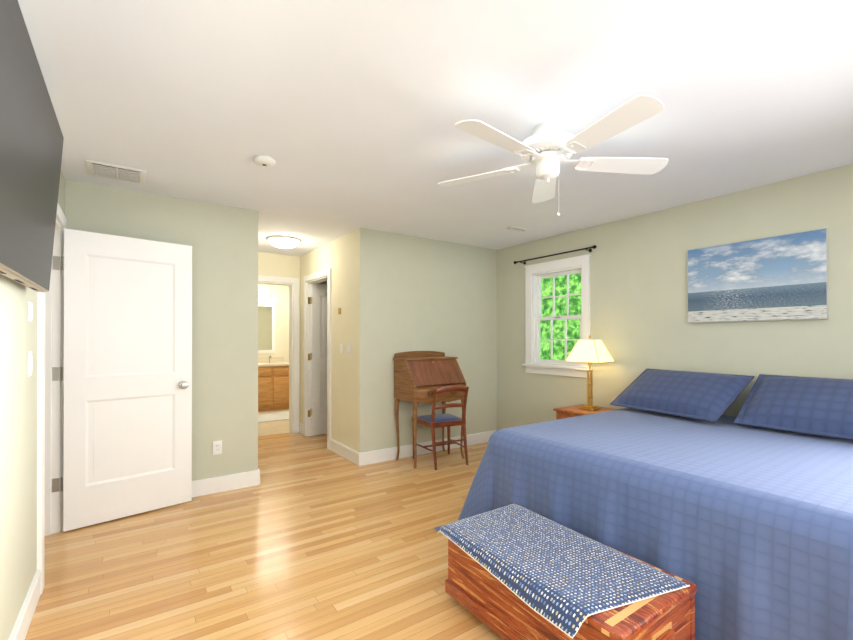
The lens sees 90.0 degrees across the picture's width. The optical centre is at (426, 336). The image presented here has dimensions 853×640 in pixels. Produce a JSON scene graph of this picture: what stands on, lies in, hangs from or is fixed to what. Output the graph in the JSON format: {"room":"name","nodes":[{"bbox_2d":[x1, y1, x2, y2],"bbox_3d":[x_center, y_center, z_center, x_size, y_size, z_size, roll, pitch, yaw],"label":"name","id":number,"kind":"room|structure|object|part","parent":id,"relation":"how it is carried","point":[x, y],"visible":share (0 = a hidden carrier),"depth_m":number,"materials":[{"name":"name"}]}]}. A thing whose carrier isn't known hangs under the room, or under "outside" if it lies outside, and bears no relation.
{"room":"bedroom","nodes":[
{"label":"bedroom","id":0,"kind":"room"},
{"bbox_2d":[0,171,64,639],"bbox_3d":[-1.183,0.085,0.920,0.120,2.430,5.310,0,0,-35],"label":"wall","id":1,"kind":"structure","parent":0,"point":[18,467],"depth_m":1.78,"materials":[{"name":"paint"}]},
{"bbox_2d":[8,569,41,639],"bbox_3d":[-0.829,1.234,0.523,0.023,0.130,3.969,0,0,-35],"label":"baseboard","id":2,"kind":"structure","parent":1,"relation":"attached to","point":[21,626],"depth_m":1.90,"materials":[{"name":"white wood"}]},
{"bbox_2d":[28,351,32,376],"bbox_3d":[-1.839,0.124,1.981,0.011,0.115,0.070,0,0,-35],"label":"light switch","id":3,"kind":"object","parent":1,"relation":"attached to","point":[30,362],"visible":0.96,"depth_m":1.97,"materials":[{"name":"white plastic"}]},
{"bbox_2d":[28,302,32,321],"bbox_3d":[-1.839,-0.116,1.982,0.011,0.090,0.070,0,0,-35],"label":"light switch","id":4,"kind":"object","parent":1,"relation":"attached to","point":[30,311],"visible":1,"depth_m":1.97,"materials":[{"name":"white plastic"}]},
{"bbox_2d":[37,203,65,593],"bbox_3d":[-2.286,0.243,2.511,0.160,2.125,0.950,0,0,-35],"label":"door frame","id":5,"kind":"structure","parent":1,"relation":"attached to","point":[50,412],"depth_m":2.82,"materials":[{"name":"white wood"}]},
{"bbox_2d":[65,180,243,480],"bbox_3d":[-2.121,0.094,3.428,1.197,2.430,0.120,0,0,-35],"label":"wall","id":6,"kind":"structure","parent":0,"point":[211,234],"depth_m":3.55,"materials":[{"name":"paint"}]},
{"bbox_2d":[61,228,191,531],"bbox_3d":[-2.152,0.287,3.118,0.789,2.018,0.169,0,0,-45],"label":"bedroom door","id":7,"kind":"structure","parent":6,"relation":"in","point":[126,373],"depth_m":3.08,"materials":[{"name":"white wood"}]},
{"bbox_2d":[213,440,221,454],"bbox_3d":[-1.762,0.935,3.595,0.070,0.115,0.009,0,0,-35],"label":"electrical outlet","id":8,"kind":"object","parent":6,"relation":"attached to","point":[217,447],"visible":1,"depth_m":3.59,"materials":[{"name":"white plastic"}]},
{"bbox_2d":[192,470,256,496],"bbox_3d":[-2.043,1.244,3.386,1.290,0.130,0.038,0,0,-35],"label":"baseboard","id":9,"kind":"structure","parent":6,"relation":"attached to","point":[202,487],"depth_m":3.61,"materials":[{"name":"white wood"}]},
{"bbox_2d":[243,209,257,471],"bbox_3d":[-2.115,0.098,4.576,0.120,2.430,2.000,0,0,-35],"label":"wall","id":10,"kind":"structure","parent":0,"point":[250,340],"depth_m":3.75,"materials":[{"name":"paint"}]},
{"bbox_2d":[257,468,259,484],"bbox_3d":[-2.017,1.248,4.557,0.033,0.130,1.903,0,0,-35],"label":"baseboard","id":11,"kind":"structure","parent":10,"relation":"attached to","point":[258,471],"depth_m":3.77,"materials":[{"name":"white wood"}]},
{"bbox_2d":[25,432,503,639],"bbox_3d":[-0.479,1.356,2.511,5.855,0.100,7.130,0,0,-35],"label":"floor","id":12,"kind":"structure","parent":0,"point":[311,538],"depth_m":2.48,"materials":[{"name":"brown wood"}]},
{"bbox_2d":[393,351,465,467],"bbox_3d":[0.046,0.737,4.577,0.700,1.163,0.424,0,0,-35],"label":"secretary desk","id":13,"kind":"object","parent":12,"relation":"on","point":[420,376],"visible":0.88,"depth_m":4.46,"materials":[{"name":"brown wood"}]},
{"bbox_2d":[412,385,468,469],"bbox_3d":[0.159,0.899,4.482,0.460,0.833,0.482,0,0,-27],"label":"desk chair","id":14,"kind":"object","parent":12,"relation":"on","point":[433,421],"visible":0.98,"depth_m":4.36,"materials":[{"name":"brown wood"}]},
{"bbox_2d":[445,537,696,639],"bbox_3d":[0.566,1.125,1.874,0.518,0.356,0.958,0,0,-35],"label":"cedar chest","id":15,"kind":"object","parent":12,"relation":"on","point":[484,596],"visible":0.44,"depth_m":1.63,"materials":[{"name":"brown wood"}]},
{"bbox_2d":[437,504,689,638],"bbox_3d":[0.525,0.968,1.864,0.577,0.074,0.950,0,0,-35],"label":"cloth","id":16,"kind":"object","parent":15,"relation":"on","point":[566,580],"visible":1,"depth_m":1.74,"materials":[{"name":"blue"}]},
{"bbox_2d":[553,404,616,419],"bbox_3d":[1.546,1.002,4.069,0.472,0.620,0.464,0,0,-35],"label":"nightstand","id":17,"kind":"object","parent":12,"relation":"on","point":[568,411],"visible":0.19,"depth_m":4.05,"materials":[{"name":"brown wood"}]},
{"bbox_2d":[565,336,614,410],"bbox_3d":[1.564,0.338,4.083,0.336,0.705,0.336,0,0,-43],"label":"table lamp","id":18,"kind":"object","parent":17,"relation":"on","point":[589,351],"visible":1,"depth_m":4.03,"materials":[{"name":"gold metal"}]},
{"bbox_2d":[434,408,852,639],"bbox_3d":[1.604,0.948,2.521,2.142,0.692,2.386,0,0,-35],"label":"bed","id":19,"kind":"object","parent":12,"relation":"on","point":[747,530],"visible":0.83,"depth_m":1.87,"materials":[{"name":"blue fabric"}]},
{"bbox_2d":[610,369,754,421],"bbox_3d":[1.966,0.416,3.365,0.560,0.142,0.860,-34,14,-23],"label":"pillow sham","id":20,"kind":"object","parent":19,"relation":"on","point":[712,397],"visible":1,"depth_m":3.20,"materials":[{"name":"blue fabric"}]},
{"bbox_2d":[734,374,852,439],"bbox_3d":[2.519,0.414,2.628,0.560,0.142,0.920,-38,21,-29],"label":"pillow sham","id":21,"kind":"object","parent":19,"relation":"on","point":[815,406],"visible":1,"depth_m":2.68,"materials":[{"name":"blue fabric"}]},
{"bbox_2d":[258,284,288,362],"bbox_3d":[-3.083,0.111,8.152,2.603,2.430,0.120,0,0,-35],"label":"wall","id":22,"kind":"structure","parent":0,"point":[279,295],"depth_m":8.25,"materials":[{"name":"beige paint"}]},
{"bbox_2d":[258,293,275,352],"bbox_3d":[-3.196,-0.260,7.888,0.840,1.130,0.183,0,0,-35],"label":"bathroom mirror","id":23,"kind":"object","parent":22,"relation":"attached to","point":[266,327],"visible":0.25,"depth_m":8.07,"materials":[{"name":"white mirror"}]},
{"bbox_2d":[258,409,289,435],"bbox_3d":[-2.395,1.373,7.157,2.800,0.100,2.690,0,0,-35],"label":"floor","id":24,"kind":"structure","parent":0,"point":[273,427],"depth_m":6.28,"materials":[{"name":"beige tile"}]},
{"bbox_2d":[258,411,288,422],"bbox_3d":[-2.570,1.315,6.970,1.000,0.014,0.700,0,0,-35],"label":"bath rug","id":25,"kind":"object","parent":24,"relation":"on","point":[271,417],"visible":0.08,"depth_m":6.92,"materials":[{"name":"white fabric"}]},
{"bbox_2d":[258,355,288,411],"bbox_3d":[-3.050,0.836,7.726,1.090,0.978,0.592,0,0,-35],"label":"bathroom vanity","id":26,"kind":"object","parent":24,"relation":"on","point":[273,383],"visible":0.48,"depth_m":7.64,"materials":[{"name":"brown wood"}]},
{"bbox_2d":[258,252,326,422],"bbox_3d":[-1.353,0.104,6.248,3.038,2.430,0.120,0,0,-35],"label":"wall","id":27,"kind":"structure","parent":0,"point":[277,265],"depth_m":5.77,"materials":[{"name":"paint"}]},
{"bbox_2d":[258,275,298,432],"bbox_3d":[-2.149,0.255,5.683,0.870,2.125,0.140,0,0,-35],"label":"door frame","id":28,"kind":"structure","parent":27,"relation":"attached to","point":[293,283],"depth_m":5.85,"materials":[{"name":"white wood"}]},
{"bbox_2d":[300,228,369,452],"bbox_3d":[-1.166,0.100,5.161,0.120,2.430,1.880,0,0,-35],"label":"wall","id":29,"kind":"structure","parent":0,"point":[346,258],"depth_m":4.58,"materials":[{"name":"paint"}]},
{"bbox_2d":[304,267,330,449],"bbox_3d":[-1.328,0.254,5.376,0.140,2.125,0.910,0,0,-35],"label":"door frame","id":30,"kind":"structure","parent":29,"relation":"attached to","point":[323,275],"depth_m":5.64,"materials":[{"name":"white wood"}]},
{"bbox_2d":[310,283,326,435],"bbox_3d":[-1.226,0.297,5.859,0.744,2.018,0.169,0,0,-35],"label":"closet door","id":31,"kind":"structure","parent":29,"relation":"in","point":[318,353],"depth_m":5.69,"materials":[{"name":"white wood"}]},
{"bbox_2d":[338,307,341,314],"bbox_3d":[-0.967,-0.286,4.753,0.019,0.090,0.060,0,0,-35],"label":"thermostat","id":32,"kind":"object","parent":29,"relation":"attached to","point":[339,310],"visible":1,"depth_m":4.73,"materials":[{"name":"white plastic"}]},
{"bbox_2d":[340,344,342,353],"bbox_3d":[-0.941,0.134,4.721,0.011,0.115,0.070,0,0,-35],"label":"light switch","id":33,"kind":"object","parent":29,"relation":"attached to","point":[341,348],"visible":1,"depth_m":4.71,"materials":[{"name":"white plastic"}]},
{"bbox_2d":[330,439,356,464],"bbox_3d":[-0.908,1.249,4.666,0.023,0.130,0.729,0,0,-35],"label":"baseboard","id":34,"kind":"structure","parent":29,"relation":"attached to","point":[340,449],"depth_m":4.64,"materials":[{"name":"white wood"}]},
{"bbox_2d":[348,344,350,354],"bbox_3d":[-0.827,0.133,4.556,0.011,0.115,0.070,0,0,-35],"label":"light switch","id":35,"kind":"object","parent":29,"relation":"attached to","point":[349,349],"visible":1,"depth_m":4.54,"materials":[{"name":"white plastic"}]},
{"bbox_2d":[357,430,496,465],"bbox_3d":[0.092,1.249,4.875,1.905,0.130,0.023,0,0,-35],"label":"baseboard","id":36,"kind":"structure","parent":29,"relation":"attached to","point":[376,456],"depth_m":4.67,"materials":[{"name":"white wood"}]},
{"bbox_2d":[370,229,496,450],"bbox_3d":[0.175,0.100,5.020,1.925,2.430,0.120,0,0,-35],"label":"wall","id":37,"kind":"structure","parent":0,"point":[426,294],"depth_m":4.85,"materials":[{"name":"paint"}]},
{"bbox_2d":[18,0,852,256],"bbox_3d":[-1.163,-1.170,3.634,6.000,0.100,9.900,0,0,-35],"label":"ceiling","id":38,"kind":"structure","parent":0,"point":[346,115],"depth_m":2.02,"materials":[{"name":"white paint"}]},
{"bbox_2d":[86,159,145,183],"bbox_3d":[-2.104,-1.114,2.903,0.320,0.016,0.290,0,0,-35],"label":"ceiling vent","id":39,"kind":"object","parent":38,"relation":"in","point":[112,171],"visible":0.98,"depth_m":2.87,"materials":[{"name":"white plastic"}]},
{"bbox_2d":[253,155,275,167],"bbox_3d":[-1.024,-1.104,2.696,0.132,0.038,0.132,0,0,-35],"label":"smoke detector","id":40,"kind":"object","parent":38,"relation":"attached to","point":[264,161],"visible":1,"depth_m":2.66,"materials":[{"name":"white plastic"}]},
{"bbox_2d":[267,236,300,248],"bbox_3d":[-1.633,-1.068,4.890,0.370,0.095,0.370,0,0,-35],"label":"light","id":41,"kind":"object","parent":38,"relation":"attached to","point":[285,242],"visible":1,"depth_m":4.78,"materials":[{"name":"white glass"}]},
{"bbox_2d":[503,226,528,231],"bbox_3d":[0.923,-1.109,4.399,0.270,0.016,0.110,0,0,-35],"label":"ceiling vent","id":42,"kind":"object","parent":38,"relation":"in","point":[514,228],"visible":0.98,"depth_m":4.38,"materials":[{"name":"white plastic"}]},
{"bbox_2d":[438,94,667,215],"bbox_3d":[0.636,-0.888,2.266,1.253,0.473,1.270,0,0,-35],"label":"ceiling fan","id":43,"kind":"object","parent":38,"relation":"hanging from","point":[546,149],"visible":1,"depth_m":2.19,"materials":[{"name":"white plastic"}]},
{"bbox_2d":[497,164,852,429],"bbox_3d":[1.894,0.097,4.125,0.120,2.430,7.070,0,0,-35],"label":"wall","id":44,"kind":"structure","parent":0,"point":[639,323],"depth_m":3.67,"materials":[{"name":"paint"}]},
{"bbox_2d":[514,245,596,264],"bbox_3d":[1.384,-0.886,4.681,0.088,0.048,1.104,0,0,-35],"label":"curtain rod","id":45,"kind":"object","parent":44,"relation":"attached to","point":[589,250],"visible":1,"depth_m":4.58,"materials":[{"name":"brown metal"}]},
{"bbox_2d":[522,254,591,377],"bbox_3d":[1.453,-0.210,4.715,0.175,1.258,0.890,0,0,-35],"label":"window","id":46,"kind":"structure","parent":44,"relation":"in","point":[583,261],"depth_m":4.76,"materials":[{"name":"white wood"}]},
{"bbox_3d":[1.476,-0.211,4.730,0.120,1.050,0.680,0,0,-35],"label":"window sash","id":47,"kind":"part","parent":46,"relation":"part of","materials":[{"name":"white wood"}]},
{"bbox_2d":[688,229,827,321],"bbox_3d":[2.435,-0.422,3.206,0.035,0.600,0.860,0,0,-35],"label":"picture","id":48,"kind":"object","parent":44,"relation":"attached to","point":[783,277],"visible":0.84,"depth_m":3.13,"materials":[{"name":"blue paper"}]},
{"bbox_3d":[-1.436,-0.578,1.398,0.004,0.360,0.700,0,0,-35],"label":"plate","id":49,"kind":"object","parent":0,"visible":0},
{"bbox_2d":[0,0,63,292],"bbox_3d":[-1.389,-0.567,1.431,0.090,0.732,1.243,5,-3,-35],"label":"flat-screen tv","id":50,"kind":"object","parent":49,"relation":"attached to","point":[31,142],"visible":1,"depth_m":1.38,"materials":[{"name":"black plastic"}]},
{"label":"outside","id":51,"kind":"structure","parent":0,"visible":0},
{"bbox_2d":[540,273,580,359],"bbox_3d":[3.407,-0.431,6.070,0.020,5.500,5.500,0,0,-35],"label":"trees","id":52,"kind":"object","parent":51,"point":[574,331],"depth_m":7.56,"materials":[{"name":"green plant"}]}
]}

